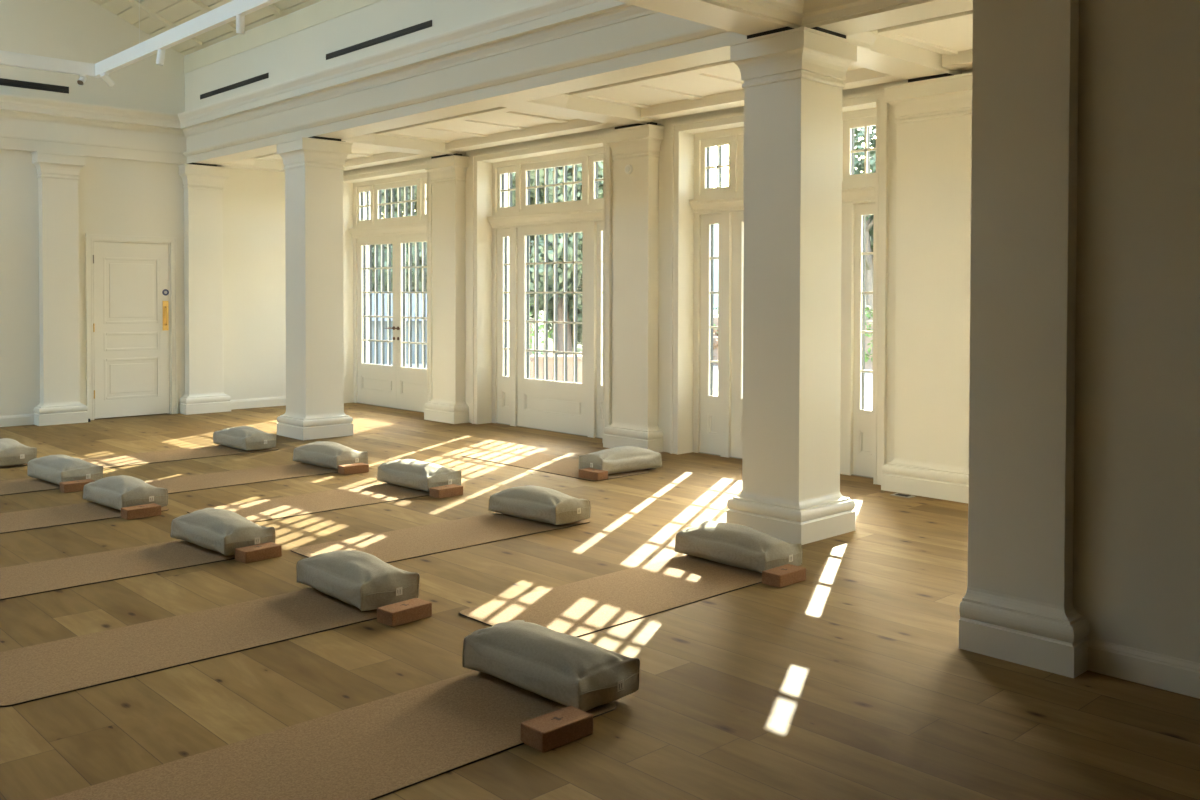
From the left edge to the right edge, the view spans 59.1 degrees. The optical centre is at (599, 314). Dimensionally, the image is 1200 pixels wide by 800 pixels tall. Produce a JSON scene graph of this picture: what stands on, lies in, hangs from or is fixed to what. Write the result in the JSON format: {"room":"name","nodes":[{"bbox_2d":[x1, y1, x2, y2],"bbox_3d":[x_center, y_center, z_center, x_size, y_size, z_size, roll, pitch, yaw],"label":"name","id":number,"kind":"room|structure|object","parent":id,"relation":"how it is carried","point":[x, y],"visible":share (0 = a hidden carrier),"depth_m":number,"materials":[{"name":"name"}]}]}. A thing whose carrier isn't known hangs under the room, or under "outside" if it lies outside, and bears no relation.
{"room":"exercise studio","nodes":[
{"label":"exercise studio","id":0,"kind":"room"},
{"bbox_2d":[0,0,285,415],"bbox_3d":[-7.385,-2.235,11.310,9.860,7.000,0.250,-1,2,-43],"label":"wall","id":1,"kind":"structure","parent":0,"point":[116,196],"depth_m":12.67,"materials":[{"name":"beige paint"}]},
{"bbox_2d":[0,414,33,426],"bbox_3d":[-8.597,1.224,10.051,5.890,0.125,0.022,-1,2,-43],"label":"baseboard","id":2,"kind":"structure","parent":1,"relation":"attached to","point":[20,419],"depth_m":11.95,"materials":[{"name":"white paint"}]},
{"bbox_2d":[0,78,68,93],"bbox_3d":[-6.828,-2.591,11.650,1.845,0.078,0.008,-1,2,-43],"label":"air vent","id":3,"kind":"object","parent":1,"relation":"in","point":[5,82],"visible":1,"depth_m":12.03,"materials":[{"name":"black"}]},
{"bbox_2d":[0,117,186,163],"bbox_3d":[-4.866,-1.930,7.333,7.650,0.345,9.000,-1,2,-43],"label":"trim","id":4,"kind":"structure","parent":1,"relation":"attached to","point":[8,126],"depth_m":12.43,"materials":[{"name":"white paint"}]},
{"bbox_2d":[85,234,177,419],"bbox_3d":[-5.727,0.140,12.893,1.064,2.197,0.304,-1,2,-43],"label":"door","id":5,"kind":"structure","parent":1,"relation":"in","point":[132,357],"depth_m":12.82,"materials":[{"name":"white paint"}]},
{"bbox_2d":[217,158,284,171],"bbox_3d":[-4.246,-2.086,13.939,1.690,0.385,0.250,-1,2,-43],"label":"trim","id":6,"kind":"structure","parent":1,"relation":"attached to","point":[263,165],"depth_m":13.70,"materials":[{"name":"white paint"}]},
{"bbox_2d":[230,396,285,409],"bbox_3d":[-4.282,1.156,14.131,1.493,0.125,0.022,-1,2,-43],"label":"baseboard","id":7,"kind":"structure","parent":1,"relation":"attached to","point":[280,400],"depth_m":13.92,"materials":[{"name":"white paint"}]},
{"bbox_2d":[92,0,321,55],"bbox_3d":[-3.325,-3.953,8.540,3.934,1.751,9.300,-1,2,-43],"label":"boards","id":8,"kind":"object","parent":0,"point":[177,12],"visible":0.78,"depth_m":12.13,"materials":[{"name":"beige wood"}]},
{"bbox_2d":[253,147,432,170],"bbox_3d":[-3.306,-2.079,12.890,1.615,0.355,2.565,-1,2,-43],"label":"ceiling","id":9,"kind":"structure","parent":0,"point":[360,157],"depth_m":13.19,"materials":[{"name":"white paint"}]},
{"bbox_2d":[222,154,267,166],"bbox_3d":[-3.730,-1.911,12.493,0.450,0.088,2.565,-1,2,-43],"label":"trim","id":10,"kind":"structure","parent":9,"relation":"attached to","point":[247,162],"depth_m":13.45,"materials":[{"name":"white paint"}]},
{"bbox_2d":[184,0,546,111],"bbox_3d":[-1.977,-2.874,10.059,0.325,0.950,8.980,-1,2,-43],"label":"wall","id":11,"kind":"structure","parent":0,"point":[303,52],"depth_m":10.53,"materials":[{"name":"beige paint"}]},
{"bbox_2d":[122,0,201,46],"bbox_3d":[-6.120,-4.022,11.347,3.730,1.691,0.090,-1,2,-43],"label":"beam","id":12,"kind":"structure","parent":11,"relation":"attached to","point":[133,3],"depth_m":12.25,"materials":[{"name":"wood"}]},
{"bbox_2d":[185,0,235,31],"bbox_3d":[-5.436,-4.006,10.624,3.730,1.691,0.090,-1,2,-43],"label":"beam","id":13,"kind":"structure","parent":11,"relation":"attached to","point":[196,3],"depth_m":11.63,"materials":[{"name":"wood"}]},
{"bbox_2d":[200,73,268,99],"bbox_3d":[-4.237,-2.625,12.208,0.008,0.056,1.800,-1,2,-43],"label":"air vent","id":14,"kind":"object","parent":11,"relation":"in","point":[266,75],"visible":1,"depth_m":12.15,"materials":[{"name":"black"}]},
{"bbox_2d":[264,4,279,15],"bbox_3d":[-4.753,-3.991,9.901,3.730,1.691,0.090,-1,2,-43],"label":"trim","id":15,"kind":"structure","parent":11,"relation":"attached to","point":[272,8],"depth_m":11.13,"materials":[{"name":"wood"}]},
{"bbox_2d":[184,0,381,73],"bbox_3d":[-2.090,-3.034,9.935,0.007,0.205,9.000,-1,2,-43],"label":"trim","id":16,"kind":"structure","parent":11,"relation":"attached to","point":[326,10],"depth_m":11.43,"materials":[{"name":"white paint"}]},
{"bbox_2d":[326,20,431,59],"bbox_3d":[-2.114,-2.571,9.964,0.008,0.057,1.860,-1,2,-43],"label":"air vent","id":17,"kind":"object","parent":11,"relation":"in","point":[427,24],"visible":1,"depth_m":9.89,"materials":[{"name":"black"}]},
{"bbox_2d":[616,0,800,35],"bbox_3d":[-1.663,-1.988,3.946,7.650,0.585,0.320,-1,2,-43],"label":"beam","id":18,"kind":"structure","parent":11,"relation":"attached to","point":[707,12],"depth_m":6.13,"materials":[{"name":"white paint"}]},
{"bbox_2d":[373,107,620,151],"bbox_3d":[-1.236,-2.032,10.702,1.615,0.355,2.800,-1,2,-43],"label":"ceiling","id":19,"kind":"structure","parent":0,"point":[498,126],"depth_m":10.94,"materials":[{"name":"white paint"}]},
{"bbox_2d":[341,107,537,143],"bbox_3d":[-1.660,-1.864,10.305,0.450,0.088,2.800,-1,2,-43],"label":"trim","id":20,"kind":"structure","parent":19,"relation":"attached to","point":[367,139],"depth_m":11.34,"materials":[{"name":"white paint"}]},
{"bbox_2d":[0,403,1199,799],"bbox_3d":[-1.438,1.453,5.417,10.320,0.120,17.000,-1,2,-43],"label":"floor","id":21,"kind":"structure","parent":0,"point":[852,679],"depth_m":4.35,"materials":[{"name":"brown wood"}]},
{"bbox_2d":[0,464,26,467],"bbox_3d":[-5.841,1.314,8.820,1.830,0.006,0.655,-1,2,-43],"label":"yoga mat","id":22,"kind":"object","parent":21,"relation":"on","point":[20,464],"visible":0.15,"depth_m":9.13,"materials":[{"name":"rubber"}]},
{"bbox_2d":[0,438,36,465],"bbox_3d":[-5.248,1.200,9.334,0.680,0.205,0.322,1,2,44],"label":"bolster","id":23,"kind":"object","parent":22,"relation":"on","point":[12,452],"visible":0.98,"depth_m":9.13,"materials":[{"name":"fabric"}]},
{"bbox_2d":[0,477,58,495],"bbox_3d":[-4.802,1.333,7.932,1.830,0.006,0.655,-1,2,-43],"label":"yoga mat","id":24,"kind":"object","parent":21,"relation":"on","point":[25,485],"visible":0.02,"depth_m":8.18,"materials":[{"name":"beige rubber"}]},
{"bbox_2d":[27,455,102,484],"bbox_3d":[-4.233,1.223,8.385,0.678,0.199,0.328,1,1,42],"label":"bolster","id":25,"kind":"object","parent":24,"relation":"on","point":[55,469],"visible":0.84,"depth_m":8.24,"materials":[{"name":"fabric"}]},
{"bbox_2d":[31,151,87,425],"bbox_3d":[-6.197,-0.293,12.158,0.523,3.090,0.209,-1,2,-43],"label":"pilaster","id":26,"kind":"object","parent":21,"relation":"on","point":[58,173],"visible":1,"depth_m":12.11,"materials":[{"name":"white paint"}]},
{"bbox_2d":[59,479,94,492],"bbox_3d":[-3.974,1.303,8.060,0.226,0.066,0.120,-1,2,-43],"label":"block","id":27,"kind":"object","parent":21,"relation":"on","point":[69,486],"visible":0.79,"depth_m":8.00,"materials":[{"name":"wood"}]},
{"bbox_2d":[0,502,168,533],"bbox_3d":[-3.853,1.355,6.929,1.830,0.006,0.655,-1,2,-43],"label":"yoga mat","id":28,"kind":"object","parent":21,"relation":"on","point":[15,521],"visible":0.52,"depth_m":7.08,"materials":[{"name":"beige rubber"}]},
{"bbox_2d":[83,475,167,509],"bbox_3d":[-3.339,1.242,7.438,0.683,0.204,0.327,1,1,43],"label":"bolster","id":29,"kind":"object","parent":28,"relation":"on","point":[116,492],"visible":0.93,"depth_m":7.28,"materials":[{"name":"fabric"}]},
{"bbox_2d":[0,540,234,599],"bbox_3d":[-2.761,1.379,5.774,1.830,0.006,0.655,-1,2,-43],"label":"yoga mat","id":30,"kind":"object","parent":21,"relation":"on","point":[81,570],"visible":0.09,"depth_m":5.79,"materials":[{"name":"beige rubber"}]},
{"bbox_2d":[170,508,275,555],"bbox_3d":[-2.234,1.268,6.261,0.683,0.200,0.326,1,2,43],"label":"bolster","id":31,"kind":"object","parent":30,"relation":"on","point":[223,531],"visible":0.94,"depth_m":6.11,"materials":[{"name":"fabric"}]},
{"bbox_2d":[121,503,160,519],"bbox_3d":[-3.084,1.323,7.119,0.226,0.066,0.120,-1,2,-44],"label":"block","id":32,"kind":"object","parent":21,"relation":"on","point":[146,510],"visible":1,"depth_m":7.08,"materials":[{"name":"wood"}]},
{"bbox_2d":[82,445,277,468],"bbox_3d":[-3.958,1.300,9.775,1.830,0.006,0.655,-1,2,-43],"label":"yoga mat","id":33,"kind":"object","parent":21,"relation":"on","point":[218,450],"visible":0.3,"depth_m":9.75,"materials":[{"name":"brown rubber"}]},
{"bbox_2d":[213,426,276,450],"bbox_3d":[-3.444,1.187,10.256,0.680,0.205,0.322,1,2,44],"label":"bolster","id":34,"kind":"object","parent":33,"relation":"on","point":[248,438],"visible":1,"depth_m":10.10,"materials":[{"name":"fabric"}]},
{"bbox_2d":[0,588,376,706],"bbox_3d":[-1.727,1.403,4.681,1.830,0.006,0.655,-1,2,-43],"label":"yoga mat","id":35,"kind":"object","parent":21,"relation":"on","point":[49,669],"visible":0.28,"depth_m":4.53,"materials":[{"name":"beige rubber"}]},
{"bbox_2d":[296,550,419,610],"bbox_3d":[-1.207,1.288,5.243,0.322,0.205,0.680,-1,1,-42],"label":"bolster","id":36,"kind":"object","parent":35,"relation":"on","point":[362,580],"visible":0.98,"depth_m":5.08,"materials":[{"name":"fabric"}]},
{"bbox_2d":[178,163,230,414],"bbox_3d":[-4.968,-0.325,13.321,0.578,3.114,0.209,-1,2,-43],"label":"pilaster","id":37,"kind":"object","parent":21,"relation":"on","point":[203,184],"visible":1,"depth_m":13.27,"materials":[{"name":"white paint"}]},
{"bbox_2d":[144,462,337,493],"bbox_3d":[-2.907,1.323,8.664,1.830,0.006,0.655,-1,2,-43],"label":"yoga mat","id":38,"kind":"object","parent":21,"relation":"on","point":[295,470],"visible":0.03,"depth_m":8.60,"materials":[{"name":"brown rubber"}]},
{"bbox_2d":[293,441,367,468],"bbox_3d":[-2.343,1.212,9.192,0.683,0.200,0.326,1,1,42],"label":"bolster","id":39,"kind":"object","parent":38,"relation":"on","point":[328,454],"visible":0.92,"depth_m":9.05,"materials":[{"name":"fabric"}]},
{"bbox_2d":[235,542,281,562],"bbox_3d":[-1.934,1.347,5.998,0.120,0.066,0.226,1,1,42],"label":"block","id":40,"kind":"object","parent":21,"relation":"on","point":[248,554],"visible":1,"depth_m":5.95,"materials":[{"name":"brown wood"}]},
{"bbox_2d":[187,483,428,521],"bbox_3d":[-1.965,1.345,7.669,1.830,0.006,0.655,-1,2,-43],"label":"yoga mat","id":41,"kind":"object","parent":21,"relation":"on","point":[303,504],"visible":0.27,"depth_m":7.61,"materials":[{"name":"beige rubber"}]},
{"bbox_2d":[377,459,460,491],"bbox_3d":[-1.398,1.233,8.196,0.678,0.199,0.328,1,2,44],"label":"bolster","id":42,"kind":"object","parent":41,"relation":"on","point":[410,473],"visible":0.94,"depth_m":8.06,"materials":[{"name":"fabric"}]},
{"bbox_2d":[276,136,352,439],"bbox_3d":[-3.019,-0.280,11.203,0.579,3.114,0.579,-1,2,-43],"label":"column","id":43,"kind":"structure","parent":21,"relation":"on","point":[314,277],"depth_m":11.04,"materials":[{"name":"white paint"}]},
{"bbox_2d":[45,670,615,799],"bbox_3d":[-0.810,1.429,3.457,1.830,0.006,0.655,-1,2,-43],"label":"yoga mat","id":44,"kind":"object","parent":21,"relation":"on","point":[373,750],"visible":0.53,"depth_m":3.46,"materials":[{"name":"brown rubber"}]},
{"bbox_2d":[463,620,639,711],"bbox_3d":[-0.191,1.316,4.046,0.678,0.199,0.328,1,2,45],"label":"bolster","id":45,"kind":"object","parent":44,"relation":"on","point":[564,669],"visible":0.99,"depth_m":3.91,"materials":[{"name":"fabric"}]},
{"bbox_2d":[338,463,368,474],"bbox_3d":[-2.066,1.291,8.880,0.226,0.066,0.120,-1,1,-39],"label":"block","id":46,"kind":"object","parent":21,"relation":"on","point":[354,468],"visible":1,"depth_m":8.84,"materials":[{"name":"wood"}]},
{"bbox_2d":[377,598,431,626],"bbox_3d":[-0.900,1.371,4.884,0.120,0.066,0.226,1,1,43],"label":"block","id":47,"kind":"object","parent":21,"relation":"on","point":[399,613],"visible":1,"depth_m":4.84,"materials":[{"name":"brown wood"}]},
{"bbox_2d":[291,512,589,562],"bbox_3d":[-0.935,1.368,6.579,1.830,0.006,0.655,-1,2,-43],"label":"yoga mat","id":48,"kind":"object","parent":21,"relation":"on","point":[413,542],"visible":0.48,"depth_m":6.52,"materials":[{"name":"beige rubber"}]},
{"bbox_2d":[489,485,589,524],"bbox_3d":[-0.410,1.255,7.070,0.683,0.204,0.327,1,2,43],"label":"bolster","id":49,"kind":"object","parent":48,"relation":"on","point":[536,503],"visible":1,"depth_m":6.92,"materials":[{"name":"fabric"}]},
{"bbox_2d":[429,484,462,498],"bbox_3d":[-1.142,1.313,7.875,0.120,0.066,0.226,1,2,45],"label":"block","id":50,"kind":"object","parent":21,"relation":"on","point":[450,490],"visible":1,"depth_m":7.83,"materials":[{"name":"wood"}]},
{"bbox_2d":[424,153,468,423],"bbox_3d":[-1.810,-0.301,12.468,0.211,3.114,0.610,-1,2,-43],"label":"pilaster","id":51,"kind":"object","parent":21,"relation":"on","point":[447,172],"visible":1,"depth_m":12.37,"materials":[{"name":"white paint"}]},
{"bbox_2d":[461,449,648,480],"bbox_3d":[-0.436,1.316,9.362,0.655,0.006,1.830,-1,2,-43],"label":"yoga mat","id":52,"kind":"object","parent":21,"relation":"on","point":[553,464],"visible":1,"depth_m":9.45,"materials":[{"name":"brown rubber"}]},
{"bbox_2d":[579,468,607,480],"bbox_3d":[-0.054,1.295,8.601,0.120,0.066,0.226,-1,2,-44],"label":"block","id":53,"kind":"object","parent":52,"relation":"on","point":[588,473],"visible":1,"depth_m":8.55,"materials":[{"name":"wood"}]},
{"bbox_2d":[579,446,661,473],"bbox_3d":[0.174,1.220,8.947,0.683,0.204,0.327,-1,1,-38],"label":"bolster","id":54,"kind":"object","parent":52,"relation":"on","point":[621,459],"visible":0.89,"depth_m":8.82,"materials":[{"name":"fabric"}]},
{"bbox_2d":[521,706,592,752],"bbox_3d":[-0.145,1.398,3.580,0.226,0.066,0.120,-1,2,-43],"label":"block","id":55,"kind":"object","parent":21,"relation":"on","point":[549,731],"visible":1,"depth_m":3.54,"materials":[{"name":"brown wood"}]},
{"bbox_2d":[460,554,761,636],"bbox_3d":[0.209,1.394,5.370,1.830,0.006,0.655,-1,2,-43],"label":"yoga mat","id":56,"kind":"object","parent":21,"relation":"on","point":[591,605],"visible":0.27,"depth_m":5.24,"materials":[{"name":"beige rubber"}]},
{"bbox_2d":[674,521,802,572],"bbox_3d":[0.765,1.282,5.905,0.326,0.200,0.683,-1,1,-42],"label":"bolster","id":57,"kind":"object","parent":56,"relation":"on","point":[731,544],"visible":0.97,"depth_m":5.77,"materials":[{"name":"fabric"}]},
{"bbox_2d":[603,122,663,451],"bbox_3d":[0.320,-0.253,10.216,0.211,3.114,0.610,-1,2,-43],"label":"pilaster","id":58,"kind":"object","parent":21,"relation":"on","point":[636,194],"visible":0.99,"depth_m":10.13,"materials":[{"name":"white paint"}]},
{"bbox_2d":[625,165,632,173],"bbox_3d":[0.271,-1.395,10.173,0.030,0.091,0.091,-1,2,-43],"label":"sounder","id":59,"kind":"object","parent":58,"relation":"attached to","point":[628,168],"visible":1,"depth_m":10.16,"materials":[{"name":"white plastic"}]},
{"bbox_2d":[762,564,805,587],"bbox_3d":[0.962,1.363,5.530,0.226,0.066,0.120,-1,2,-43],"label":"block","id":60,"kind":"object","parent":21,"relation":"on","point":[788,574],"visible":1,"depth_m":5.48,"materials":[{"name":"brown wood"}]},
{"bbox_2d":[726,26,858,544],"bbox_3d":[1.219,-0.184,6.721,0.579,3.114,0.579,-1,2,-43],"label":"column","id":61,"kind":"structure","parent":21,"relation":"on","point":[793,78],"depth_m":6.55,"materials":[{"name":"white paint"}]},
{"bbox_2d":[891,493,915,497],"bbox_3d":[2.261,1.350,7.908,0.100,0.006,0.160,-1,2,-43],"label":"socket","id":62,"kind":"object","parent":21,"relation":"on","point":[895,494],"visible":1,"depth_m":7.89,"materials":[{"name":"silver metal"}]},
{"bbox_2d":[881,72,971,502],"bbox_3d":[2.542,-0.203,7.866,0.211,3.114,0.880,-1,2,-43],"label":"pilaster","id":63,"kind":"object","parent":21,"relation":"on","point":[933,113],"visible":0.64,"depth_m":7.88,"materials":[{"name":"white paint"}]},
{"bbox_2d":[959,0,1089,677],"bbox_3d":[1.748,-0.125,4.346,0.153,3.090,0.483,-1,2,-43],"label":"pilaster","id":64,"kind":"object","parent":21,"relation":"on","point":[1016,606],"visible":1,"depth_m":4.34,"materials":[{"name":"white paint"}]},
{"bbox_2d":[343,69,971,462],"bbox_3d":[2.156,-0.464,8.775,0.480,3.600,17.000,-1,2,-43],"label":"wall","id":65,"kind":"structure","parent":0,"point":[664,231],"depth_m":10.07,"materials":[{"name":"beige paint"}]},
{"bbox_2d":[343,162,431,412],"bbox_3d":[-2.710,-0.323,13.768,0.334,3.103,2.290,-1,2,-43],"label":"door","id":66,"kind":"structure","parent":65,"relation":"in","point":[397,386],"depth_m":13.94,"materials":[{"name":"white paint"}]},
{"bbox_2d":[357,186,370,223],"bbox_3d":[-3.162,-1.475,14.389,0.070,0.530,0.390,-1,2,-43],"label":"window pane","id":67,"kind":"object","parent":66,"relation":"attached to","point":[360,189],"depth_m":14.41,"materials":[{"name":"clear glass"}]},
{"bbox_2d":[374,179,417,222],"bbox_3d":[-2.626,-1.462,13.823,0.070,0.530,1.090,-1,2,-43],"label":"window pane","id":68,"kind":"object","parent":66,"relation":"attached to","point":[385,184],"depth_m":13.83,"materials":[{"name":"clear glass"}]},
{"bbox_2d":[422,178,426,218],"bbox_3d":[-2.090,-1.450,13.256,0.070,0.530,0.390,-1,2,-43],"label":"light","id":69,"kind":"object","parent":66,"relation":"attached to","point":[424,180],"depth_m":13.34,"materials":[{"name":"glass"}]},
{"bbox_2d":[345,133,465,155],"bbox_3d":[-2.284,-2.042,11.865,1.690,0.385,0.330,-1,2,-43],"label":"beam","id":70,"kind":"structure","parent":65,"relation":"attached to","point":[381,142],"depth_m":11.84,"materials":[{"name":"white paint"}]},
{"bbox_2d":[472,134,611,438],"bbox_3d":[-0.573,-0.274,11.508,0.334,3.103,2.290,-1,2,-43],"label":"door","id":71,"kind":"structure","parent":65,"relation":"in","point":[584,408],"depth_m":11.72,"materials":[{"name":"white paint"}]},
{"bbox_2d":[497,165,516,211],"bbox_3d":[-1.028,-1.426,12.133,0.070,0.530,0.400,-1,2,-43],"label":"light","id":72,"kind":"object","parent":71,"relation":"attached to","point":[501,169],"depth_m":12.15,"materials":[{"name":"clear glass"}]},
{"bbox_2d":[521,156,584,209],"bbox_3d":[-0.489,-1.414,11.563,0.070,0.530,1.090,-1,2,-43],"label":"light","id":73,"kind":"object","parent":71,"relation":"attached to","point":[554,162],"depth_m":11.56,"materials":[{"name":"clear glass"}]},
{"bbox_2d":[589,154,602,203],"bbox_3d":[0.051,-1.402,10.993,0.070,0.530,0.400,-1,2,-43],"label":"light","id":74,"kind":"object","parent":71,"relation":"attached to","point":[594,159],"depth_m":11.08,"materials":[{"name":"glass"}]},
{"bbox_2d":[501,94,661,125],"bbox_3d":[-0.134,-1.993,9.591,1.690,0.385,0.330,-1,2,-43],"label":"beam","id":75,"kind":"structure","parent":65,"relation":"attached to","point":[576,107],"depth_m":9.52,"materials":[{"name":"white paint"}]},
{"bbox_2d":[670,90,888,484],"bbox_3d":[1.569,-0.226,9.244,0.334,3.103,2.290,-1,2,-43],"label":"door","id":76,"kind":"structure","parent":65,"relation":"in","point":[702,422],"depth_m":9.70,"materials":[{"name":"white paint"}]},
{"bbox_2d":[701,136,731,193],"bbox_3d":[1.114,-1.378,9.869,0.070,0.530,0.400,-1,2,-43],"label":"light","id":77,"kind":"object","parent":76,"relation":"attached to","point":[707,142],"depth_m":9.88,"materials":[{"name":"clear glass"}]},
{"bbox_2d":[737,134,743,190],"bbox_3d":[1.653,-1.365,9.299,0.070,0.530,1.090,-1,2,-43],"label":"light","id":78,"kind":"object","parent":76,"relation":"attached to","point":[740,137],"depth_m":9.64,"materials":[{"name":"white paint"}]},
{"bbox_2d":[843,116,875,180],"bbox_3d":[2.192,-1.353,8.728,0.070,0.530,0.400,-1,2,-43],"label":"window","id":79,"kind":"structure","parent":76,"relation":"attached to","point":[850,123],"depth_m":8.77,"materials":[{"name":"white paint"}]},
{"bbox_2d":[851,31,961,79],"bbox_3d":[1.955,-1.946,7.383,1.690,0.385,0.330,-1,2,-43],"label":"trim","id":80,"kind":"structure","parent":65,"relation":"attached to","point":[887,55],"depth_m":7.41,"materials":[{"name":"white paint"}]},
{"bbox_2d":[565,60,906,119],"bbox_3d":[0.883,-1.984,8.461,1.615,0.355,2.710,-1,2,-43],"label":"ceiling","id":81,"kind":"structure","parent":0,"point":[713,86],"depth_m":8.94,"materials":[{"name":"white paint"}]},
{"bbox_2d":[525,60,725,107],"bbox_3d":[0.460,-1.815,8.064,0.450,0.088,2.710,-1,2,-43],"label":"trim","id":82,"kind":"structure","parent":81,"relation":"attached to","point":[556,100],"depth_m":9.06,"materials":[{"name":"white paint"}]},
{"bbox_2d":[870,10,972,70],"bbox_3d":[2.964,-1.937,6.262,1.615,0.355,2.685,-1,2,-43],"label":"ceiling","id":83,"kind":"structure","parent":0,"point":[950,36],"depth_m":7.08,"materials":[{"name":"white paint"}]},
{"bbox_2d":[1073,0,1199,662],"bbox_3d":[4.116,-0.197,2.925,1.335,3.300,5.800,-1,2,-43],"label":"wall","id":84,"kind":"structure","parent":0,"point":[1136,522],"depth_m":4.10,"materials":[{"name":"beige paint"}]},
{"bbox_2d":[186,0,972,164],"bbox_3d":[-1.283,-2.091,9.342,0.320,0.585,11.000,-1,2,-43],"label":"beam","id":85,"kind":"structure","parent":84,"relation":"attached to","point":[714,48],"depth_m":8.46,"materials":[{"name":"white paint"}]},
{"bbox_2d":[712,0,918,25],"bbox_3d":[-0.977,-1.842,3.222,7.650,0.285,1.680,-1,2,-43],"label":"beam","id":86,"kind":"structure","parent":84,"relation":"attached to","point":[796,12],"depth_m":6.22,"materials":[{"name":"white paint"}]},
{"bbox_2d":[846,10,968,49],"bbox_3d":[2.540,-1.768,5.865,0.450,0.088,2.685,-1,2,-43],"label":"trim","id":87,"kind":"structure","parent":84,"relation":"attached to","point":[866,39],"depth_m":6.89,"materials":[{"name":"white paint"}]},
{"bbox_2d":[1088,638,1199,698],"bbox_3d":[3.717,1.400,2.386,0.022,0.125,5.115,-1,2,-43],"label":"baseboard","id":88,"kind":"structure","parent":84,"relation":"attached to","point":[1164,672],"depth_m":4.08,"materials":[{"name":"white paint"}]},
{"bbox_3d":[-6.183,-3.907,5.838,3.934,1.751,9.300,-1,2,-43],"label":"boards","id":89,"kind":"object","parent":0,"visible":0},
{"bbox_2d":[0,0,279,86],"bbox_3d":[-4.546,-3.052,7.131,4.793,1.469,7.503,-1,2,-43],"label":"lighting frame","id":90,"kind":"object","parent":89,"relation":"hanging from","point":[226,13],"depth_m":10.30,"materials":[{"name":"white metal"}]},
{"bbox_3d":[-7.825,-0.859,4.695,0.300,4.500,9.200,-1,2,-43],"label":"wall","id":91,"kind":"structure","parent":0,"visible":0},
{"bbox_2d":[0,0,657,136],"bbox_3d":[-4.865,-2.228,7.327,7.650,0.250,9.000,-1,2,-43],"label":"crown molding","id":92,"kind":"structure","parent":91,"relation":"attached to","point":[548,20],"depth_m":9.96,"materials":[{"name":"white paint"}]},
{"bbox_2d":[0,26,728,155],"bbox_3d":[-4.866,-1.886,7.334,7.650,0.057,9.000,-1,2,-43],"label":"crown molding","id":93,"kind":"structure","parent":91,"relation":"attached to","point":[708,31],"depth_m":8.90,"materials":[{"name":"white paint"}]},
{"label":"outside","id":94,"kind":"structure","parent":0,"visible":0},
{"bbox_2d":[373,224,865,309],"bbox_3d":[10.881,-9.642,179.463,169.641,16.019,170.829,-1,2,-43],"label":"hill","id":95,"kind":"structure","parent":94,"point":[716,226],"depth_m":122.08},
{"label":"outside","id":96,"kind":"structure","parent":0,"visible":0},
{"bbox_2d":[530,310,865,352],"bbox_3d":[37.540,0.052,90.575,141.000,0.180,240.000,-1,2,-43],"label":"lawn","id":97,"kind":"structure","parent":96,"point":[550,343],"depth_m":36.94,"materials":[{"name":"green plant"}]},
{"bbox_2d":[512,187,543,323],"bbox_3d":[-2.988,-2.591,35.794,4.740,7.042,5.121,0,1,3],"label":"tree","id":98,"kind":"object","parent":97,"relation":"on","point":[531,266],"visible":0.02,"depth_m":36.63,"materials":[{"name":"green plant"}]},
{"bbox_2d":[713,305,717,335],"bbox_3d":[2.778,0.493,24.856,1.997,1.615,0.968,0,1,6],"label":"hedge","id":99,"kind":"object","parent":97,"relation":"on","point":[715,319],"visible":0.02,"depth_m":24.61,"materials":[{"name":"green plant"}]},
{"bbox_2d":[854,126,875,320],"bbox_3d":[7.658,-2.498,30.218,4.485,7.107,3.746,0,1,-10],"label":"tree","id":100,"kind":"object","parent":97,"relation":"on","point":[859,132],"visible":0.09,"depth_m":29.84,"materials":[{"name":"green plant"}]},
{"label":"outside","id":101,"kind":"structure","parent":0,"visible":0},
{"bbox_2d":[379,352,871,409],"bbox_3d":[1.158,1.305,18.331,11.160,0.190,65.000,-1,2,-43],"label":"terrace","id":102,"kind":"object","parent":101,"point":[868,376],"depth_m":18.43,"materials":[{"name":"stone"}]},
{"bbox_2d":[372,185,426,291],"bbox_3d":[-6.542,-2.519,30.491,5.310,7.362,4.569,0,1,-2],"label":"tree","id":103,"kind":"object","parent":102,"relation":"on","point":[415,187],"visible":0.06,"depth_m":28.95,"materials":[{"name":"green plant"}]},
{"bbox_2d":[372,291,426,363],"bbox_3d":[-5.072,0.292,24.491,5.700,1.650,2.400,0,1,-10],"label":"outbuilding","id":104,"kind":"structure","parent":102,"relation":"on","point":[379,294],"depth_m":23.64,"materials":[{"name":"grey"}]},
{"bbox_2d":[529,303,552,360],"bbox_3d":[-1.887,0.482,21.934,1.841,1.666,0.974,0,1,-5],"label":"hedge","id":105,"kind":"object","parent":102,"relation":"on","point":[541,326],"visible":0.07,"depth_m":21.71,"materials":[{"name":"green plant"}]},
{"bbox_2d":[529,355,581,382],"bbox_3d":[-0.715,0.946,17.006,1.500,0.570,0.500,0,1,-2],"label":"wall","id":106,"kind":"structure","parent":102,"relation":"on","point":[540,357],"depth_m":16.79,"materials":[{"name":"paint"}]},
{"bbox_2d":[512,161,602,354],"bbox_3d":[-0.851,-1.956,25.755,4.444,6.164,4.547,0,1,-30],"label":"tree","id":107,"kind":"object","parent":102,"relation":"on","point":[600,164],"visible":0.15,"depth_m":24.76,"materials":[{"name":"green plant"}]},
{"bbox_2d":[713,328,717,365],"bbox_3d":[2.615,0.736,23.465,2.018,1.065,0.988,0,1,6],"label":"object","id":108,"kind":"object","parent":102,"relation":"on","point":[715,338],"visible":0.07,"depth_m":23.22,"materials":[{"name":"plant"}]},
{"bbox_2d":[865,306,872,369],"bbox_3d":[5.577,0.541,21.778,2.223,1.566,0.976,0,1,14],"label":"hedge","id":109,"kind":"object","parent":102,"relation":"on","point":[868,324],"visible":0.05,"depth_m":21.56,"materials":[{"name":"green plant"}]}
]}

